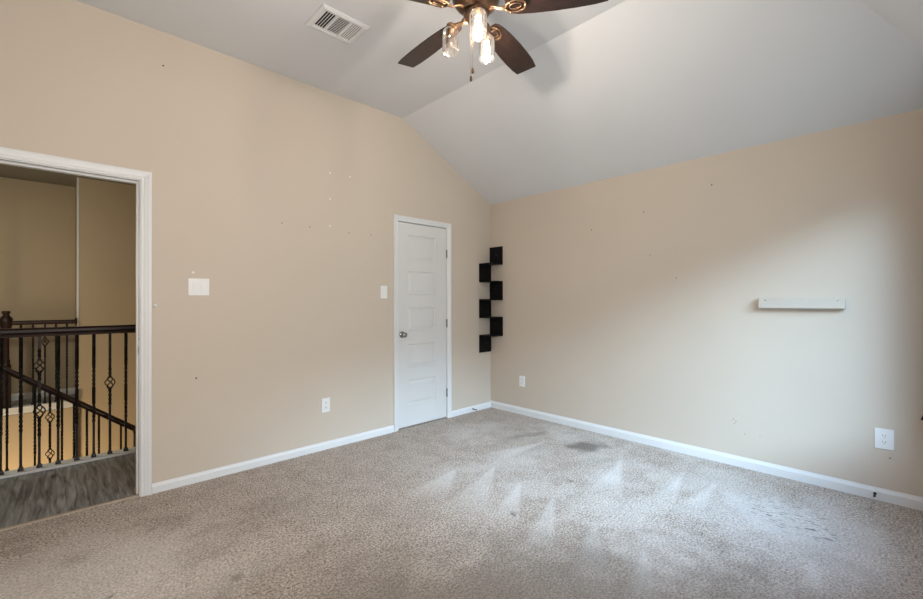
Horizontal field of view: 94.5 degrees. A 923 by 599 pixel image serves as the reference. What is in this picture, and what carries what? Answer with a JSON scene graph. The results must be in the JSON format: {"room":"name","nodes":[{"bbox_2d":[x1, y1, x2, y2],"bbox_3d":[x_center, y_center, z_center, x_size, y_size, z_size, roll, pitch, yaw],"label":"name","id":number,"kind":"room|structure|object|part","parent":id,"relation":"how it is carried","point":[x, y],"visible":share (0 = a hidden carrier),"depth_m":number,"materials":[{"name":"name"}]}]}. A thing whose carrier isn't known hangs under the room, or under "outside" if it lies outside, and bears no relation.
{"room":"empty bedroom","nodes":[
{"label":"empty bedroom","id":0,"kind":"room"},
{"bbox_2d":[0,177,74,393],"bbox_3d":[-6.345,-0.129,4.952,2.952,2.840,0.120,0,0,-44],"label":"wall","id":1,"kind":"structure","parent":0,"point":[37,219],"depth_m":5.61,"materials":[{"name":"paint"}]},
{"bbox_2d":[11,388,74,400],"bbox_3d":[-6.332,1.249,4.864,2.852,0.084,0.014,0,0,-44],"label":"baseboard","id":2,"kind":"structure","parent":1,"relation":"attached to","point":[28,395],"depth_m":5.55,"materials":[{"name":"white paint"}]},
{"bbox_2d":[2,407,75,470],"bbox_3d":[-5.895,2.693,4.404,2.852,2.690,0.120,0,0,-44],"label":"wall","id":3,"kind":"structure","parent":0,"point":[13,421],"depth_m":5.08,"materials":[{"name":"paint"}]},
{"bbox_2d":[0,394,135,528],"bbox_3d":[-4.079,1.363,3.954,4.850,0.160,4.442,0,0,-44],"label":"floor","id":4,"kind":"structure","parent":0,"point":[37,495],"depth_m":2.88,"materials":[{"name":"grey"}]},
{"bbox_2d":[0,447,135,478],"bbox_3d":[-2.747,1.370,3.611,3.400,0.218,0.124,0,0,-44],"label":"trim","id":5,"kind":"structure","parent":4,"relation":"attached to","point":[12,473],"depth_m":3.28,"materials":[{"name":"white paint"}]},
{"bbox_2d":[0,325,135,474],"bbox_3d":[-2.727,0.736,3.628,3.350,1.049,0.071,0,0,-44],"label":"landing railing","id":6,"kind":"object","parent":5,"relation":"on","point":[19,333],"visible":0.48,"depth_m":3.27,"materials":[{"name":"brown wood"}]},
{"bbox_2d":[33,359,45,373],"bbox_3d":[-3.172,0.501,3.203,0.063,0.124,0.063,0,0,10],"label":"basket","id":7,"kind":"object","parent":6,"relation":"on","point":[39,372],"depth_m":3.20,"materials":[{"name":"black metal"}]},
{"bbox_2d":[33,404,45,419],"bbox_3d":[-3.171,0.841,3.202,0.063,0.124,0.063,0,0,10],"label":"basket","id":8,"kind":"object","parent":6,"relation":"on","point":[38,417],"depth_m":3.19,"materials":[{"name":"black metal"}]},
{"bbox_3d":[-2.728,0.245,3.630,3.350,0.067,0.062,0,0,-44],"label":"handrail","id":9,"kind":"part","parent":6,"relation":"part of","materials":[{"name":"brown wood"}]},
{"bbox_2d":[104,376,114,389],"bbox_3d":[-2.875,0.679,3.486,0.063,0.124,0.063,0,0,10],"label":"basket","id":10,"kind":"object","parent":6,"relation":"on","point":[109,388],"depth_m":3.48,"materials":[{"name":"black metal"}]},
{"bbox_2d":[0,164,135,186],"bbox_3d":[-4.159,-1.607,4.043,5.050,0.100,4.470,0,0,-44],"label":"ceiling","id":11,"kind":"structure","parent":0,"point":[7,171],"depth_m":5.37,"materials":[{"name":"paint"}]},
{"bbox_2d":[75,178,135,456],"bbox_3d":[-4.366,1.248,6.316,1.998,5.590,0.635,0,0,-44],"label":"wall","id":12,"kind":"structure","parent":0,"point":[107,210],"depth_m":5.60,"materials":[{"name":"paint"}]},
{"bbox_2d":[3,400,72,415],"bbox_3d":[-5.887,1.298,4.398,2.852,0.080,0.122,0,0,-44],"label":"trim","id":13,"kind":"structure","parent":12,"relation":"attached to","point":[27,408],"depth_m":5.07,"materials":[{"name":"white paint"}]},
{"bbox_2d":[0,311,76,408],"bbox_3d":[-5.600,0.696,4.678,2.052,1.125,0.113,0,0,-44],"label":"landing railing","id":14,"kind":"object","parent":13,"relation":"on","point":[6,321],"visible":0.63,"depth_m":5.11,"materials":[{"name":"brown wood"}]},
{"bbox_3d":[-5.303,0.697,4.962,0.113,1.125,0.113,0,0,-44],"label":"newel post","id":15,"kind":"part","parent":14,"relation":"part of","materials":[{"name":"brown wood"}]},
{"bbox_3d":[-5.077,0.277,5.181,0.567,0.050,0.053,0,0,-44],"label":"handrail","id":16,"kind":"part","parent":14,"relation":"part of","materials":[{"name":"brown wood"}]},
{"bbox_2d":[41,337,48,346],"bbox_3d":[-5.068,0.517,5.188,0.063,0.124,0.063,0,0,10],"label":"basket","id":17,"kind":"object","parent":14,"relation":"on","point":[44,337],"depth_m":5.18,"materials":[{"name":"black metal"}]},
{"bbox_2d":[76,177,78,412],"bbox_3d":[-4.887,-0.050,5.427,0.020,3.000,0.069,0,0,-44],"label":"trim","id":18,"kind":"structure","parent":12,"relation":"attached to","point":[77,290],"depth_m":5.41,"materials":[{"name":"white paint"}]},
{"bbox_2d":[0,0,490,483],"bbox_3d":[-1.286,-0.257,3.607,4.640,3.065,0.121,0,0,-44],"label":"wall","id":19,"kind":"structure","parent":0,"point":[283,193],"depth_m":3.21,"materials":[{"name":"beige paint"}]},
{"bbox_2d":[0,494,138,531],"bbox_3d":[-2.402,1.270,2.483,0.838,0.006,0.035,0,0,-44],"label":"trim","id":20,"kind":"structure","parent":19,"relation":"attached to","point":[136,495],"depth_m":2.53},
{"bbox_2d":[0,147,151,496],"bbox_3d":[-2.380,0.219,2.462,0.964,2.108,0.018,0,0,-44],"label":"trim","id":21,"kind":"structure","parent":19,"relation":"attached to","point":[145,177],"depth_m":2.76,"materials":[{"name":"white paint"}]},
{"bbox_2d":[188,278,208,294],"bbox_3d":[-1.837,-0.088,2.985,0.128,0.118,0.015,0,0,-44],"label":"light switch","id":22,"kind":"object","parent":19,"relation":"attached to","point":[196,286],"visible":1,"depth_m":2.98,"materials":[{"name":"white plastic"}]},
{"bbox_2d":[152,425,393,493],"bbox_3d":[-1.342,1.243,3.453,1.905,0.064,0.014,0,0,-44],"label":"baseboard","id":23,"kind":"structure","parent":19,"relation":"attached to","point":[173,483],"depth_m":3.27,"materials":[{"name":"white paint"}]},
{"bbox_2d":[322,397,329,412],"bbox_3d":[-1.157,0.901,3.635,0.074,0.120,0.009,0,0,-44],"label":"wall outlet","id":24,"kind":"object","parent":19,"relation":"attached to","point":[325,401],"visible":1,"depth_m":3.63,"materials":[{"name":"white plastic"}]},
{"bbox_2d":[381,286,386,297],"bbox_3d":[-0.734,-0.071,4.041,0.072,0.118,0.015,0,0,-44],"label":"light switch","id":25,"kind":"object","parent":19,"relation":"attached to","point":[383,288],"visible":1,"depth_m":4.04,"materials":[{"name":"white plastic"}]},
{"bbox_2d":[393,214,451,431],"bbox_3d":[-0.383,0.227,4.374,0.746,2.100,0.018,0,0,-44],"label":"trim","id":26,"kind":"structure","parent":19,"relation":"attached to","point":[396,218],"depth_m":4.20,"materials":[{"name":"white paint"}]},
{"bbox_2d":[398,222,447,428],"bbox_3d":[-0.382,0.250,4.380,0.639,2.026,0.101,0,0,-44],"label":"door","id":27,"kind":"structure","parent":19,"relation":"in","point":[422,252],"depth_m":4.37,"materials":[{"name":"white paint"}]},
{"bbox_3d":[-0.565,0.347,4.178,0.064,0.064,0.064,0,0,-44],"label":"knob","id":28,"kind":"part","parent":27,"relation":"part of","materials":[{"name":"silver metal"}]},
{"bbox_2d":[452,402,490,416],"bbox_3d":[0.120,1.246,4.852,0.642,0.064,0.014,0,0,-44],"label":"baseboard","id":29,"kind":"structure","parent":19,"relation":"attached to","point":[457,412],"depth_m":4.83,"materials":[{"name":"white paint"}]},
{"bbox_2d":[479,246,502,352],"bbox_3d":[0.342,-0.001,4.945,0.195,1.233,0.195,0,0,-44],"label":"corner shelf","id":30,"kind":"object","parent":19,"relation":"attached to","point":[496,253],"visible":1,"depth_m":4.99,"materials":[{"name":"black laminate"}]},
{"bbox_3d":[0.280,0.513,5.008,0.195,0.206,0.013,0,0,-44],"label":"panel","id":31,"kind":"part","parent":30,"relation":"part of","materials":[{"name":"black laminate"}]},
{"bbox_3d":[0.279,0.105,5.010,0.195,0.218,0.013,0,0,-44],"label":"panel","id":32,"kind":"part","parent":30,"relation":"part of","materials":[{"name":"black laminate"}]},
{"bbox_3d":[0.278,-0.308,5.012,0.195,0.218,0.013,0,0,-44],"label":"panel","id":33,"kind":"part","parent":30,"relation":"part of","materials":[{"name":"black laminate"}]},
{"bbox_3d":[0.408,0.312,5.006,0.013,0.222,0.195,0,0,-44],"label":"panel","id":34,"kind":"part","parent":30,"relation":"part of","materials":[{"name":"black laminate"}]},
{"bbox_3d":[0.407,-0.102,5.008,0.013,0.221,0.195,0,0,-44],"label":"panel","id":35,"kind":"part","parent":30,"relation":"part of","materials":[{"name":"black laminate"}]},
{"bbox_3d":[0.406,-0.511,5.010,0.013,0.212,0.195,0,0,-44],"label":"panel","id":36,"kind":"part","parent":30,"relation":"part of","materials":[{"name":"black laminate"}]},
{"bbox_2d":[0,407,922,598],"bbox_3d":[0.041,1.268,2.218,4.400,0.001,3.770,0,0,-44],"label":"floor","id":37,"kind":"structure","parent":0,"point":[488,503],"depth_m":2.32,"materials":[{"name":"beige carpet"}]},
{"bbox_2d":[76,0,922,204],"bbox_3d":[0.045,-1.519,2.218,4.640,0.758,3.980,0,0,-44],"label":"ceiling","id":38,"kind":"structure","parent":0,"point":[615,88],"depth_m":2.91,"materials":[{"name":"paint"}]},
{"bbox_2d":[305,3,369,44],"bbox_3d":[-0.808,-1.782,2.787,0.322,0.022,0.258,0,0,-44],"label":"ceiling vent","id":39,"kind":"object","parent":38,"relation":"in","point":[328,20],"visible":1,"depth_m":2.77,"materials":[{"name":"white metal"}]},
{"bbox_2d":[398,0,607,81],"bbox_3d":[0.062,-1.467,2.261,1.310,0.660,1.274,0,0,-44],"label":"ceiling fan","id":40,"kind":"object","parent":38,"relation":"hanging from","point":[475,13],"visible":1,"depth_m":2.26,"materials":[{"name":"brown wood"}]},
{"bbox_3d":[-0.309,-1.506,2.068,0.521,0.006,0.150,0,11,-22],"label":"blade","id":41,"kind":"part","parent":40,"relation":"part of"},
{"bbox_3d":[-0.194,-1.504,2.543,0.150,0.006,0.521,-14,9,-39],"label":"blade","id":42,"kind":"part","parent":40,"relation":"part of","materials":[{"name":"brown wood"}]},
{"bbox_2d":[446,22,454,35],"bbox_3d":[-0.058,-1.444,2.273,0.048,0.056,0.048,0,0,-44],"label":"bulb","id":43,"kind":"object","parent":40,"relation":"attached to","point":[450,27],"depth_m":2.26,"materials":[{"name":"clear glass"}]},
{"bbox_3d":[-0.058,-1.380,2.273,0.091,0.129,0.091,0,0,-44],"label":"lamp shade","id":44,"kind":"part","parent":40,"relation":"part of","materials":[{"name":"clear glass"}]},
{"bbox_3d":[-0.014,-1.456,2.252,0.099,0.022,0.023,0,0,23],"label":"light arm","id":45,"kind":"part","parent":40,"relation":"part of","materials":[{"name":"brown metal"}]},
{"bbox_2d":[473,3,482,16],"bbox_3d":[0.083,-1.445,2.128,0.048,0.056,0.048,0,0,-44],"label":"bulb","id":46,"kind":"object","parent":40,"relation":"attached to","point":[478,7],"depth_m":2.11,"materials":[{"name":"glass"}]},
{"bbox_3d":[0.084,-1.381,2.128,0.091,0.129,0.091,0,0,-44],"label":"lamp shade","id":47,"kind":"part","parent":40,"relation":"part of","materials":[{"name":"clear glass"}]},
{"bbox_3d":[0.084,-1.376,2.128,0.029,0.078,0.029,0,0,-44],"label":"bulb","id":48,"kind":"part","parent":40,"relation":"part of","materials":[{"name":"white glass"}]},
{"bbox_2d":[482,30,490,41],"bbox_3d":[0.138,-1.444,2.336,0.048,0.056,0.048,0,0,-44],"label":"bulb","id":49,"kind":"object","parent":40,"relation":"attached to","point":[487,39],"depth_m":2.32,"materials":[{"name":"glass"}]},
{"bbox_3d":[0.138,-1.380,2.336,0.091,0.129,0.091,0,0,-44],"label":"lamp shade","id":50,"kind":"part","parent":40,"relation":"part of","materials":[{"name":"clear glass"}]},
{"bbox_3d":[0.138,-1.375,2.336,0.029,0.078,0.029,0,0,-44],"label":"bulb","id":51,"kind":"part","parent":40,"relation":"part of","materials":[{"name":"white glass"}]},
{"bbox_3d":[0.294,-1.505,2.579,0.150,0.006,0.521,-13,-7,31],"label":"blade","id":52,"kind":"part","parent":40,"relation":"part of","materials":[{"name":"brown wood"}]},
{"bbox_3d":[0.479,-1.508,2.128,0.521,0.006,0.150,0,-11,14],"label":"blade","id":53,"kind":"part","parent":40,"relation":"part of","materials":[{"name":"brown wood"}]},
{"bbox_2d":[490,109,922,496],"bbox_3d":[1.722,0.067,3.731,0.121,2.408,3.860,0,0,-44],"label":"wall","id":54,"kind":"structure","parent":0,"point":[650,322],"depth_m":3.22,"materials":[{"name":"beige paint"}]},
{"bbox_2d":[519,376,524,386],"bbox_3d":[0.671,0.908,4.734,0.009,0.118,0.074,0,0,-44],"label":"wall outlet","id":55,"kind":"object","parent":54,"relation":"attached to","point":[521,378],"visible":1,"depth_m":4.72,"materials":[{"name":"white plastic"}]},
{"bbox_2d":[490,400,922,510],"bbox_3d":[1.635,1.232,3.723,0.014,0.077,3.740,0,0,-44],"label":"baseboard","id":56,"kind":"structure","parent":54,"relation":"attached to","point":[889,496],"depth_m":3.22,"materials":[{"name":"white paint"}]},
{"bbox_2d":[758,297,845,310],"bbox_3d":[2.347,0.031,2.957,0.046,0.088,0.472,0,0,-44],"label":"wall ledge","id":57,"kind":"object","parent":54,"relation":"attached to","point":[818,303],"visible":1,"depth_m":2.93,"materials":[{"name":"white paint"}]},
{"bbox_2d":[874,427,893,450],"bbox_3d":[2.648,0.874,2.670,0.009,0.128,0.088,0,0,-44],"label":"wall outlet","id":58,"kind":"object","parent":54,"relation":"attached to","point":[884,438],"visible":1,"depth_m":2.67,"materials":[{"name":"white plastic"}]},
{"bbox_3d":[-3.458,2.441,3.963,2.902,2.238,1.360,0,0,-44],"label":"flight","id":59,"kind":"object","parent":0,"visible":0},
{"bbox_2d":[3,365,135,471],"bbox_3d":[-4.211,1.278,4.108,1.872,2.556,0.104,0,0,-44],"label":"stair railing","id":60,"kind":"object","parent":59,"relation":"on","point":[8,371],"visible":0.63,"depth_m":4.24,"materials":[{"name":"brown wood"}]},
{"bbox_2d":[45,412,54,422],"bbox_3d":[-4.084,1.170,4.230,0.063,0.124,0.063,0,0,10],"label":"basket","id":61,"kind":"object","parent":60,"relation":"on","point":[48,412],"depth_m":4.22,"materials":[{"name":"black metal"}]},
{"bbox_2d":[45,448,54,459],"bbox_3d":[-4.083,1.533,4.228,0.063,0.124,0.063,0,0,10],"label":"basket","id":62,"kind":"object","parent":60,"relation":"on","point":[48,457],"depth_m":4.22,"materials":[{"name":"black metal"}]},
{"bbox_3d":[-4.243,0.727,4.080,1.785,1.453,0.062,0,0,-44],"label":"handrail","id":63,"kind":"part","parent":60,"relation":"part of","materials":[{"name":"brown wood"}]},
{"bbox_3d":[-3.571,1.975,4.716,0.104,1.165,0.104,0,0,-44],"label":"newel post","id":64,"kind":"part","parent":60,"relation":"part of","materials":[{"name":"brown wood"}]}
]}

